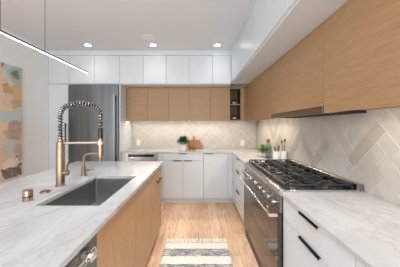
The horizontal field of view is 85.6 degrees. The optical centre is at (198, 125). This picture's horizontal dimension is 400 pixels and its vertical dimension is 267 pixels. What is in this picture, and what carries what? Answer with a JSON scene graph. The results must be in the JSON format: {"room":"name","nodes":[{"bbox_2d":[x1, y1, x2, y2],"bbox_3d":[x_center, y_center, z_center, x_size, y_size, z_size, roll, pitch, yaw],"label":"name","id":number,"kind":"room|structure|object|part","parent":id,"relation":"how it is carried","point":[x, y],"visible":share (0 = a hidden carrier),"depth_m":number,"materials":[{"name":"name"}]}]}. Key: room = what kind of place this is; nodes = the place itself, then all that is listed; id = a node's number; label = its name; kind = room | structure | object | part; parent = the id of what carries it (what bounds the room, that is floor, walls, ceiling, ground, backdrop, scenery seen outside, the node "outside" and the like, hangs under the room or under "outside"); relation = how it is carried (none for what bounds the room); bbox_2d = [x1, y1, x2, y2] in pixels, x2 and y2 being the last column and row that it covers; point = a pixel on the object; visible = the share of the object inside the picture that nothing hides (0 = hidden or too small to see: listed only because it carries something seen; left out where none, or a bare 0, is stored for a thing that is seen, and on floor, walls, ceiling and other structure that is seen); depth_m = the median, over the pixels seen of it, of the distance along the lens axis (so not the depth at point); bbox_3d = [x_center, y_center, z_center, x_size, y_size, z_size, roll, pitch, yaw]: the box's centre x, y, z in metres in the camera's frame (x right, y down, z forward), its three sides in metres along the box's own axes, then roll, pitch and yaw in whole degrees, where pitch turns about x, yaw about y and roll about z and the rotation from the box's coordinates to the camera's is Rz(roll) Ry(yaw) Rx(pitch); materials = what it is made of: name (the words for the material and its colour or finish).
{"room":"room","nodes":[
{"label":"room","id":0,"kind":"room"},
{"bbox_2d":[0,27,48,183],"bbox_3d":[-2.680,0.037,0.675,0.120,2.685,7.450,0,0,0],"label":"wall","id":1,"kind":"structure","parent":0,"point":[34,64],"depth_m":3.40,"materials":[{"name":"paint"}]},
{"bbox_2d":[0,62,21,180],"bbox_3d":[-2.600,-0.052,2.375,0.036,1.545,1.550,0,0,0],"label":"painting","id":2,"kind":"object","parent":1,"relation":"attached to","point":[10,76],"visible":1,"depth_m":2.96,"materials":[{"name":"paint"}]},
{"bbox_2d":[49,56,69,84],"bbox_3d":[-2.441,-0.970,4.079,0.353,0.500,0.638,0,0,0],"label":"upper cabinet","id":3,"kind":"object","parent":1,"relation":"attached to","point":[58,70],"visible":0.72,"depth_m":3.76,"materials":[{"name":"white paint"}]},
{"bbox_2d":[48,0,255,55],"bbox_3d":[-0.725,-1.264,2.225,3.790,0.081,4.350,0,0,0],"label":"trim","id":4,"kind":"structure","parent":1,"relation":"attached to","point":[55,53],"depth_m":3.76,"materials":[{"name":"white paint"}]},
{"bbox_2d":[1,0,252,50],"bbox_3d":[-0.725,-1.355,0.675,4.030,0.100,7.690,0,0,0],"label":"ceiling","id":5,"kind":"structure","parent":0,"point":[52,25],"depth_m":2.74,"materials":[{"name":"paint"}]},
{"bbox_2d":[0,0,87,73],"bbox_3d":[-1.020,-0.890,1.300,0.060,0.830,1.360,0,0,0],"label":"pendant light","id":6,"kind":"object","parent":5,"relation":"hanging from","point":[1,31],"visible":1,"depth_m":1.32,"materials":[{"name":"white metal"}]},
{"bbox_2d":[0,32,87,73],"bbox_3d":[-1.020,-0.478,1.299,0.009,0.005,1.354,0,0,0],"label":"diffuser","id":7,"kind":"object","parent":6,"relation":"attached to","point":[4,33],"depth_m":1.37,"materials":[{"name":"white plastic"}]},
{"bbox_2d":[141,34,153,39],"bbox_3d":[-0.755,-1.302,3.190,0.192,0.006,0.192,0,0,0],"label":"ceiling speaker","id":8,"kind":"object","parent":5,"relation":"attached to","point":[146,36],"visible":1,"depth_m":3.19,"materials":[{"name":"white plastic"}]},
{"bbox_2d":[145,202,258,266],"bbox_3d":[-0.725,1.430,0.675,4.030,0.100,7.690,0,0,0],"label":"floor","id":9,"kind":"structure","parent":0,"point":[178,220],"depth_m":2.89,"materials":[{"name":"brown wood"}]},
{"bbox_2d":[49,84,68,168],"bbox_3d":[-2.446,0.331,4.059,0.342,2.098,0.678,0,0,0],"label":"tall cabinet","id":10,"kind":"object","parent":9,"relation":"on","point":[58,93],"visible":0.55,"depth_m":3.76,"materials":[{"name":"white paint"}]},
{"bbox_3d":[-2.310,0.122,3.740,0.016,0.335,0.040,0,0,0],"label":"handle","id":11,"kind":"part","parent":10,"relation":"part of","materials":[{"name":"metal"}]},
{"bbox_2d":[65,233,96,266],"bbox_3d":[-0.766,0.938,0.712,0.668,0.885,0.624,0,0,0],"label":"dishwasher","id":12,"kind":"object","parent":9,"relation":"on","point":[87,256],"visible":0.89,"depth_m":0.88,"materials":[{"name":"silver metal"}]},
{"bbox_3d":[-0.457,0.537,0.680,0.050,0.046,0.488,0,0,0],"label":"handle","id":13,"kind":"part","parent":12,"relation":"part of","materials":[{"name":"metal"}]},
{"bbox_2d":[69,85,118,163],"bbox_3d":[-1.831,0.334,4.037,0.874,2.092,0.706,0,0,0],"label":"fridge","id":14,"kind":"object","parent":9,"relation":"on","point":[83,120],"visible":0.56,"depth_m":3.75,"materials":[{"name":"silver metal"}]},
{"bbox_3d":[-1.452,0.055,3.690,0.028,1.150,0.012,0,0,0],"label":"handle","id":15,"kind":"part","parent":14,"relation":"part of","materials":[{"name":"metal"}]},
{"bbox_2d":[119,84,131,160],"bbox_3d":[-1.379,0.331,4.079,0.018,2.098,0.638,0,0,0],"label":"panel","id":16,"kind":"object","parent":9,"relation":"on","point":[125,127],"visible":0.4,"depth_m":3.92,"materials":[{"name":"white paint"}]},
{"bbox_2d":[97,166,161,266],"bbox_3d":[-0.863,0.936,1.530,0.814,0.888,2.520,0,0,0],"label":"kitchen island","id":17,"kind":"object","parent":9,"relation":"on","point":[127,239],"visible":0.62,"depth_m":1.61,"materials":[{"name":"brown wood"}]},
{"bbox_2d":[0,161,162,266],"bbox_3d":[-1.026,0.445,1.530,1.119,0.090,2.560,0,0,0],"label":"island countertop","id":18,"kind":"structure","parent":17,"relation":"on","point":[32,234],"depth_m":1.14,"materials":[{"name":"white stone"}]},
{"bbox_3d":[-1.066,0.433,1.345,0.060,0.066,0.060,0,0,0],"label":"air gap cap","id":19,"kind":"part","parent":18,"relation":"part of","materials":[{"name":"gold metal"}]},
{"bbox_3d":[-1.076,0.459,1.513,0.068,0.014,0.068,0,0,0],"label":"push button","id":20,"kind":"part","parent":18,"relation":"part of","materials":[{"name":"gold metal"}]},
{"bbox_2d":[55,100,103,186],"bbox_3d":[-0.921,0.136,1.672,0.373,0.661,0.072,0,0,0],"label":"faucet","id":21,"kind":"object","parent":18,"relation":"on","point":[61,172],"visible":1,"depth_m":1.66,"materials":[{"name":"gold metal"}]},
{"bbox_3d":[-1.024,0.333,1.672,0.047,0.107,0.040,0,0,0],"label":"lever","id":22,"kind":"part","parent":21,"relation":"part of","materials":[{"name":"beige metal"}]},
{"bbox_3d":[-0.894,0.134,1.672,0.317,0.028,0.054,0,0,0],"label":"support arm","id":23,"kind":"part","parent":21,"relation":"part of","materials":[{"name":"gold metal"}]},
{"bbox_2d":[43,179,131,205],"bbox_3d":[-0.770,0.606,1.624,0.429,0.230,0.798,0,0,0],"label":"sink","id":24,"kind":"object","parent":18,"relation":"in","point":[95,192],"visible":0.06,"depth_m":1.93,"materials":[{"name":"silver metal"}]},
{"bbox_2d":[80,153,101,175],"bbox_3d":[-1.007,0.360,2.015,0.197,0.212,0.060,0,0,0],"label":"water tap","id":25,"kind":"object","parent":18,"relation":"on","point":[83,168],"visible":0.84,"depth_m":2.00,"materials":[{"name":"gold metal"}]},
{"bbox_3d":[-0.997,0.320,2.015,0.178,0.132,0.024,0,0,0],"label":"spout","id":26,"kind":"part","parent":25,"relation":"part of","materials":[{"name":"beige metal"}]},
{"bbox_3d":[-0.497,0.892,1.340,0.019,0.776,0.616,0,0,0],"label":"door","id":27,"kind":"part","parent":17,"relation":"part of","materials":[{"name":"brown wood"}]},
{"bbox_3d":[-0.497,0.892,1.933,0.019,0.776,0.561,0,0,0],"label":"door","id":28,"kind":"part","parent":17,"relation":"part of","materials":[{"name":"brown wood"}]},
{"bbox_3d":[-0.497,0.892,2.492,0.019,0.776,0.550,0,0,0],"label":"door","id":29,"kind":"part","parent":17,"relation":"part of","materials":[{"name":"brown wood"}]},
{"bbox_2d":[125,153,157,160],"bbox_3d":[-1.014,0.937,4.066,0.579,0.886,0.629,0,0,0],"label":"microwave","id":30,"kind":"object","parent":9,"relation":"on","point":[128,156],"visible":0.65,"depth_m":3.80,"materials":[{"name":"silver metal"}]},
{"bbox_3d":[-1.020,0.531,3.803,0.460,0.046,0.014,0,0,0],"label":"control panel","id":31,"kind":"part","parent":30,"relation":"part of","materials":[{"name":"black glass"}]},
{"bbox_3d":[-1.014,0.748,3.800,0.553,0.365,0.020,0,0,0],"label":"door","id":32,"kind":"part","parent":30,"relation":"part of","materials":[{"name":"silver metal"}]},
{"bbox_2d":[158,153,162,202],"bbox_3d":[-0.685,0.936,4.099,0.073,0.888,0.578,0,0,0],"label":"base cabinet","id":33,"kind":"object","parent":9,"relation":"on","point":[159,154],"visible":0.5,"depth_m":3.81,"materials":[{"name":"white paint"}]},
{"bbox_2d":[162,153,202,202],"bbox_3d":[-0.284,0.936,4.092,0.722,0.888,0.592,0,0,0],"label":"base cabinet","id":34,"kind":"object","parent":9,"relation":"on","point":[182,173],"visible":0.98,"depth_m":3.81,"materials":[{"name":"white paint"}]},
{"bbox_3d":[-0.468,0.949,3.820,0.353,0.659,0.019,0,0,0],"label":"door","id":35,"kind":"part","parent":34,"relation":"part of","materials":[{"name":"white paint"}]},
{"bbox_3d":[-0.284,0.553,3.820,0.719,0.120,0.019,0,0,0],"label":"drawer","id":36,"kind":"part","parent":34,"relation":"part of","materials":[{"name":"white paint"}]},
{"bbox_3d":[-0.106,0.949,3.820,0.362,0.659,0.019,0,0,0],"label":"door","id":37,"kind":"part","parent":34,"relation":"part of","materials":[{"name":"white paint"}]},
{"bbox_2d":[159,238,232,266],"bbox_3d":[-0.029,1.372,1.891,0.723,0.014,1.483,0,0,0],"label":"rug","id":38,"kind":"object","parent":9,"relation":"on","point":[175,254],"visible":1,"depth_m":2.29,"materials":[{"name":"white fabric"}]},
{"bbox_2d":[203,153,227,202],"bbox_3d":[0.294,0.936,4.092,0.430,0.888,0.592,0,0,0],"label":"base cabinet","id":39,"kind":"object","parent":9,"relation":"on","point":[215,165],"visible":0.94,"depth_m":3.81,"materials":[{"name":"white paint"}]},
{"bbox_2d":[227,153,233,202],"bbox_3d":[0.589,0.936,3.743,0.153,0.888,0.285,0,0,0],"label":"panel","id":40,"kind":"object","parent":9,"relation":"on","point":[230,199],"visible":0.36,"depth_m":3.81,"materials":[{"name":"white paint"}]},
{"bbox_2d":[234,156,243,222],"bbox_3d":[0.865,0.936,3.160,0.587,0.888,0.875,0,0,0],"label":"base cabinet","id":41,"kind":"object","parent":9,"relation":"on","point":[238,165],"visible":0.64,"depth_m":3.12,"materials":[{"name":"white paint"}]},
{"bbox_2d":[121,148,284,162],"bbox_3d":[-0.104,0.478,3.551,2.530,0.024,1.678,0,0,0],"label":"countertop","id":42,"kind":"structure","parent":41,"relation":"on","point":[243,154],"depth_m":3.87,"materials":[{"name":"white stone"}]},
{"bbox_2d":[177,135,190,150],"bbox_3d":[-0.292,0.317,4.058,0.300,0.299,0.295,0,0,0],"label":"potted plant","id":43,"kind":"object","parent":42,"relation":"on","point":[181,140],"visible":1,"depth_m":4.01,"materials":[{"name":"green plant"}]},
{"bbox_3d":[-0.295,0.410,4.050,0.128,0.112,0.128,0,0,0],"label":"pot","id":44,"kind":"part","parent":43,"relation":"part of","materials":[{"name":"white ceramic"}]},
{"bbox_2d":[188,136,199,146],"bbox_3d":[-0.100,0.340,4.353,0.250,0.251,0.072,0,0,0],"label":"cutting board","id":45,"kind":"object","parent":42,"relation":"on","point":[193,140],"visible":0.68,"depth_m":4.35,"materials":[{"name":"brown wood"}]},
{"bbox_2d":[191,143,203,148],"bbox_3d":[-0.023,0.403,4.285,0.254,0.125,0.040,0,0,0],"label":"cutting board","id":46,"kind":"object","parent":42,"relation":"on","point":[198,145],"visible":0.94,"depth_m":4.28,"materials":[{"name":"brown wood"}]},
{"bbox_2d":[255,144,272,156],"bbox_3d":[0.994,0.364,3.267,0.294,0.204,0.281,0,0,0],"label":"herb plant","id":47,"kind":"object","parent":42,"relation":"on","point":[262,150],"visible":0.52,"depth_m":3.25,"materials":[{"name":"green plant"}]},
{"bbox_2d":[265,139,271,158],"bbox_3d":[0.985,0.329,3.070,0.094,0.274,0.094,0,0,0],"label":"glass bottle","id":48,"kind":"object","parent":42,"relation":"on","point":[268,148],"visible":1,"depth_m":3.04,"materials":[{"name":"green"}]},
{"bbox_2d":[273,151,280,158],"bbox_3d":[1.055,0.408,2.930,0.100,0.115,0.100,0,0,0],"label":"utensil crock","id":49,"kind":"object","parent":42,"relation":"on","point":[276,155],"visible":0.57,"depth_m":2.89,"materials":[{"name":"white ceramic"}]},
{"bbox_2d":[281,151,286,160],"bbox_3d":[1.115,0.401,2.840,0.080,0.130,0.080,0,0,0],"label":"utensil crock","id":50,"kind":"object","parent":42,"relation":"on","point":[283,153],"visible":0.62,"depth_m":2.81,"materials":[{"name":"white ceramic"}]},
{"bbox_3d":[0.595,1.133,3.160,0.019,0.292,0.872,0,0,0],"label":"drawer","id":51,"kind":"part","parent":41,"relation":"part of","materials":[{"name":"white paint"}]},
{"bbox_3d":[0.595,0.838,3.160,0.019,0.292,0.872,0,0,0],"label":"drawer","id":52,"kind":"part","parent":41,"relation":"part of","materials":[{"name":"white paint"}]},
{"bbox_3d":[0.595,0.591,3.160,0.019,0.195,0.872,0,0,0],"label":"drawer","id":53,"kind":"part","parent":41,"relation":"part of","materials":[{"name":"white paint"}]},
{"bbox_2d":[240,159,363,266],"bbox_3d":[0.828,0.897,2.110,0.664,0.965,1.194,0,0,0],"label":"gas range","id":54,"kind":"object","parent":9,"relation":"on","point":[264,182],"visible":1,"depth_m":1.81,"materials":[{"name":"silver metal"}]},
{"bbox_3d":[0.851,1.309,2.110,0.538,0.118,1.190,0,0,0],"label":"kick plate","id":55,"kind":"part","parent":54,"relation":"part of","materials":[{"name":"metal"}]},
{"bbox_3d":[0.560,0.948,2.106,0.003,0.565,1.142,0,0,0],"label":"glass","id":56,"kind":"part","parent":54,"relation":"part of","materials":[{"name":"black glass"}]},
{"bbox_3d":[0.577,0.934,2.110,0.030,0.622,1.190,0,0,0],"label":"oven door","id":57,"kind":"part","parent":54,"relation":"part of","materials":[{"name":"black glass"}]},
{"bbox_3d":[0.578,0.555,2.110,0.029,0.119,1.194,0,0,0],"label":"control panel","id":58,"kind":"part","parent":54,"relation":"part of","materials":[{"name":"metal"}]},
{"bbox_3d":[0.545,0.556,1.820,0.042,0.054,0.054,0,0,0],"label":"knob","id":59,"kind":"part","parent":54,"relation":"part of","materials":[{"name":"metal"}]},
{"bbox_3d":[0.545,0.556,1.700,0.042,0.054,0.054,0,0,0],"label":"knob","id":60,"kind":"part","parent":54,"relation":"part of","materials":[{"name":"metal"}]},
{"bbox_3d":[0.545,0.556,1.585,0.042,0.054,0.054,0,0,0],"label":"knob","id":61,"kind":"part","parent":54,"relation":"part of","materials":[{"name":"metal"}]},
{"bbox_3d":[0.861,0.475,2.110,0.597,0.039,1.194,0,0,0],"label":"cooktop frame","id":62,"kind":"part","parent":54,"relation":"part of","materials":[{"name":"silver metal"}]},
{"bbox_2d":[283,197,355,266],"bbox_3d":[0.865,0.936,1.157,0.587,0.888,0.689,0,0,0],"label":"base cabinet","id":63,"kind":"object","parent":9,"relation":"on","point":[305,244],"visible":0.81,"depth_m":1.17,"materials":[{"name":"white paint"}]},
{"bbox_3d":[0.595,0.804,1.157,0.019,0.329,0.686,0,0,0],"label":"drawer","id":64,"kind":"part","parent":63,"relation":"part of","materials":[{"name":"white paint"}]},
{"bbox_3d":[0.578,0.499,1.147,0.014,0.013,0.195,0,0,0],"label":"handle","id":65,"kind":"part","parent":63,"relation":"part of","materials":[{"name":"black metal"}]},
{"bbox_3d":[0.578,0.641,1.140,0.014,0.013,0.210,0,0,0],"label":"handle","id":66,"kind":"part","parent":63,"relation":"part of","materials":[{"name":"black metal"}]},
{"bbox_2d":[356,259,364,266],"bbox_3d":[0.872,0.936,0.480,0.573,0.888,0.659,0,0,0],"label":"base cabinet","id":67,"kind":"object","parent":9,"relation":"on","point":[358,264],"visible":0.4,"depth_m":0.79,"materials":[{"name":"white paint"}]},
{"bbox_2d":[281,192,399,266],"bbox_3d":[0.868,0.478,0.829,0.586,0.024,1.358,0,0,0],"label":"countertop","id":68,"kind":"structure","parent":67,"relation":"on","point":[367,226],"depth_m":1.06,"materials":[{"name":"white stone"}]},
{"bbox_2d":[228,83,247,87],"bbox_3d":[-0.725,0.037,4.460,4.030,2.685,0.120,0,0,0],"label":"wall","id":69,"kind":"structure","parent":0,"point":[231,85],"depth_m":4.40,"materials":[{"name":"paint"}]},
{"bbox_2d":[69,56,119,84],"bbox_3d":[-1.823,-0.970,4.079,0.877,0.500,0.638,0,0,0],"label":"upper cabinet","id":70,"kind":"object","parent":69,"relation":"attached to","point":[102,70],"visible":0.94,"depth_m":3.76,"materials":[{"name":"white paint"}]},
{"bbox_3d":[-2.044,-0.976,3.769,0.434,0.484,0.019,0,0,0],"label":"door","id":71,"kind":"part","parent":70,"relation":"part of","materials":[{"name":"white paint"}]},
{"bbox_3d":[-1.604,-0.976,3.769,0.435,0.484,0.019,0,0,0],"label":"door","id":72,"kind":"part","parent":70,"relation":"part of","materials":[{"name":"white paint"}]},
{"bbox_2d":[120,56,168,87],"bbox_3d":[-0.977,-0.970,4.079,0.811,0.500,0.638,0,0,0],"label":"upper cabinet","id":73,"kind":"object","parent":69,"relation":"attached to","point":[135,71],"visible":0.96,"depth_m":3.76,"materials":[{"name":"white paint"}]},
{"bbox_3d":[-1.178,-0.976,3.769,0.408,0.484,0.019,0,0,0],"label":"door","id":74,"kind":"part","parent":73,"relation":"part of","materials":[{"name":"white paint"}]},
{"bbox_3d":[-0.771,-0.976,3.769,0.395,0.484,0.019,0,0,0],"label":"door","id":75,"kind":"part","parent":73,"relation":"part of","materials":[{"name":"white paint"}]},
{"bbox_2d":[127,88,168,120],"bbox_3d":[-0.971,-0.402,4.230,0.787,0.631,0.320,0,0,0],"label":"upper cabinet","id":76,"kind":"object","parent":69,"relation":"attached to","point":[143,104],"visible":0.98,"depth_m":4.07,"materials":[{"name":"brown wood"}]},
{"bbox_3d":[-1.168,-0.401,4.080,0.392,0.630,0.019,0,0,0],"label":"door","id":77,"kind":"part","parent":76,"relation":"part of","materials":[{"name":"brown wood"}]},
{"bbox_3d":[-0.773,-0.401,4.080,0.390,0.630,0.019,0,0,0],"label":"door","id":78,"kind":"part","parent":76,"relation":"part of","materials":[{"name":"brown wood"}]},
{"bbox_2d":[166,56,211,87],"bbox_3d":[-0.168,-0.970,4.079,0.804,0.500,0.638,0,0,0],"label":"upper cabinet","id":79,"kind":"object","parent":69,"relation":"attached to","point":[181,71],"visible":0.98,"depth_m":3.76,"materials":[{"name":"white paint"}]},
{"bbox_3d":[-0.370,-0.976,3.769,0.397,0.484,0.019,0,0,0],"label":"door","id":80,"kind":"part","parent":79,"relation":"part of","materials":[{"name":"white paint"}]},
{"bbox_3d":[0.033,-0.976,3.769,0.399,0.484,0.019,0,0,0],"label":"door","id":81,"kind":"part","parent":79,"relation":"part of","materials":[{"name":"white paint"}]},
{"bbox_2d":[169,88,209,120],"bbox_3d":[-0.180,-0.402,4.230,0.791,0.631,0.320,0,0,0],"label":"upper cabinet","id":82,"kind":"object","parent":69,"relation":"attached to","point":[185,104],"visible":1,"depth_m":4.07,"materials":[{"name":"brown wood"}]},
{"bbox_3d":[-0.381,-0.401,4.080,0.388,0.630,0.019,0,0,0],"label":"door","id":83,"kind":"part","parent":82,"relation":"part of","materials":[{"name":"brown wood"}]},
{"bbox_3d":[0.016,-0.401,4.080,0.398,0.630,0.019,0,0,0],"label":"door","id":84,"kind":"part","parent":82,"relation":"part of","materials":[{"name":"brown wood"}]},
{"bbox_2d":[132,120,255,147],"bbox_3d":[-0.104,0.175,4.394,2.532,0.581,0.003,0,0,0],"label":"backsplash","id":85,"kind":"structure","parent":69,"relation":"attached to","point":[206,132],"depth_m":4.39,"materials":[{"name":"tile"}]},
{"bbox_2d":[140,121,254,147],"bbox_3d":[-0.103,0.175,4.397,2.533,0.581,0.005,0,0,0],"label":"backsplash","id":86,"kind":"structure","parent":69,"relation":"attached to","point":[173,121],"depth_m":4.39,"materials":[{"name":"tile"}]},
{"bbox_2d":[210,88,228,120],"bbox_3d":[0.391,-0.402,4.230,0.346,0.631,0.320,0,0,0],"label":"upper cabinet","id":87,"kind":"object","parent":69,"relation":"attached to","point":[219,97],"visible":0.97,"depth_m":4.07,"materials":[{"name":"brown wood"}]},
{"bbox_2d":[211,56,230,87],"bbox_3d":[0.396,-0.970,4.079,0.320,0.500,0.638,0,0,0],"label":"upper cabinet","id":88,"kind":"object","parent":69,"relation":"attached to","point":[221,65],"visible":0.94,"depth_m":3.76,"materials":[{"name":"white paint"}]},
{"bbox_2d":[229,87,240,120],"bbox_3d":[0.683,-0.401,4.230,0.235,0.632,0.320,0,0,0],"label":"open shelf","id":89,"kind":"object","parent":69,"relation":"attached to","point":[234,92],"visible":0.77,"depth_m":4.30,"materials":[{"name":"brown wood"}]},
{"bbox_3d":[1.230,0.037,0.675,0.120,2.685,7.450,0,0,0],"label":"wall","id":90,"kind":"structure","parent":0,"visible":0},
{"bbox_2d":[231,37,261,83],"bbox_3d":[0.864,-0.970,3.361,0.608,0.500,0.790,0,0,0],"label":"upper cabinet","id":91,"kind":"object","parent":90,"relation":"attached to","point":[237,77],"visible":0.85,"depth_m":3.31,"materials":[{"name":"white paint"}]},
{"bbox_3d":[0.570,-0.978,3.559,0.019,0.480,0.390,0,0,0],"label":"door","id":92,"kind":"part","parent":91,"relation":"part of","materials":[{"name":"white paint"}]},
{"bbox_3d":[0.570,-0.978,3.164,0.019,0.480,0.390,0,0,0],"label":"door","id":93,"kind":"part","parent":91,"relation":"part of","materials":[{"name":"white paint"}]},
{"bbox_2d":[241,65,275,120],"bbox_3d":[0.981,-0.401,3.326,0.358,0.632,1.527,0,0,0],"label":"upper cabinet","id":94,"kind":"object","parent":90,"relation":"attached to","point":[258,94],"depth_m":3.12,"materials":[{"name":"brown wood"}]},
{"bbox_3d":[0.830,-0.401,4.080,0.057,0.632,0.020,0,0,0],"label":"corner panel","id":95,"kind":"part","parent":94,"relation":"part of","materials":[{"name":"brown wood"}]},
{"bbox_2d":[240,5,283,72],"bbox_3d":[0.864,-0.970,2.570,0.608,0.500,0.787,0,0,0],"label":"upper cabinet","id":96,"kind":"object","parent":90,"relation":"attached to","point":[250,61],"visible":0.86,"depth_m":2.47,"materials":[{"name":"white paint"}]},
{"bbox_3d":[0.570,-0.978,2.767,0.019,0.480,0.389,0,0,0],"label":"door","id":97,"kind":"part","parent":96,"relation":"part of","materials":[{"name":"white paint"}]},
{"bbox_3d":[0.570,-0.978,2.373,0.019,0.480,0.389,0,0,0],"label":"door","id":98,"kind":"part","parent":96,"relation":"part of","materials":[{"name":"white paint"}]},
{"bbox_2d":[255,0,333,53],"bbox_3d":[0.864,-0.970,1.780,0.608,0.500,0.787,0,0,0],"label":"upper cabinet","id":99,"kind":"object","parent":90,"relation":"attached to","point":[277,30],"visible":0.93,"depth_m":1.71,"materials":[{"name":"white paint"}]},
{"bbox_3d":[0.570,-0.978,1.977,0.019,0.480,0.389,0,0,0],"label":"door","id":100,"kind":"part","parent":99,"relation":"part of","materials":[{"name":"white paint"}]},
{"bbox_3d":[0.570,-0.978,1.583,0.019,0.480,0.389,0,0,0],"label":"door","id":101,"kind":"part","parent":99,"relation":"part of","materials":[{"name":"white paint"}]},
{"bbox_2d":[272,22,323,113],"bbox_3d":[1.010,-0.425,2.026,0.300,0.584,1.067,0,0,0],"label":"upper cabinet","id":102,"kind":"object","parent":90,"relation":"attached to","point":[298,75],"visible":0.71,"depth_m":1.81,"materials":[{"name":"brown wood"}]},
{"bbox_3d":[0.870,-0.425,2.295,0.019,0.582,0.526,0,0,0],"label":"door","id":103,"kind":"part","parent":102,"relation":"part of","materials":[{"name":"brown wood"}]},
{"bbox_3d":[0.870,-0.425,1.761,0.019,0.582,0.534,0,0,0],"label":"door","id":104,"kind":"part","parent":102,"relation":"part of","materials":[{"name":"brown wood"}]},
{"bbox_2d":[271,107,366,117],"bbox_3d":[1.008,-0.108,2.026,0.303,0.046,1.064,0,0,0],"label":"range hood","id":105,"kind":"object","parent":102,"relation":"attached to","point":[319,111],"visible":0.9,"depth_m":1.79,"materials":[{"name":"metal"}]},
{"bbox_2d":[287,0,348,12],"bbox_3d":[0.864,-0.970,0.792,0.608,0.500,1.183,0,0,0],"label":"upper cabinet","id":106,"kind":"object","parent":90,"relation":"attached to","point":[294,6],"visible":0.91,"depth_m":1.31,"materials":[{"name":"white paint"}]},
{"bbox_3d":[0.570,-0.978,1.187,0.019,0.480,0.390,0,0,0],"label":"door","id":107,"kind":"part","parent":106,"relation":"part of","materials":[{"name":"white paint"}]},
{"bbox_2d":[256,107,399,205],"bbox_3d":[1.163,0.161,2.296,0.003,0.611,4.191,0,0,0],"label":"backsplash","id":108,"kind":"structure","parent":90,"relation":"attached to","point":[298,139],"depth_m":1.68,"materials":[{"name":"tile"}]},
{"bbox_2d":[300,109,399,195],"bbox_3d":[1.167,0.161,2.297,0.005,0.611,4.194,0,0,0],"label":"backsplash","id":109,"kind":"structure","parent":90,"relation":"attached to","point":[385,109],"depth_m":1.48,"materials":[{"name":"tile"}]},
{"bbox_2d":[324,0,399,112],"bbox_3d":[1.010,-0.402,0.920,0.300,0.631,1.139,0,0,0],"label":"upper cabinet","id":110,"kind":"object","parent":90,"relation":"attached to","point":[362,37],"visible":1,"depth_m":1.14,"materials":[{"name":"brown wood"}]}
]}

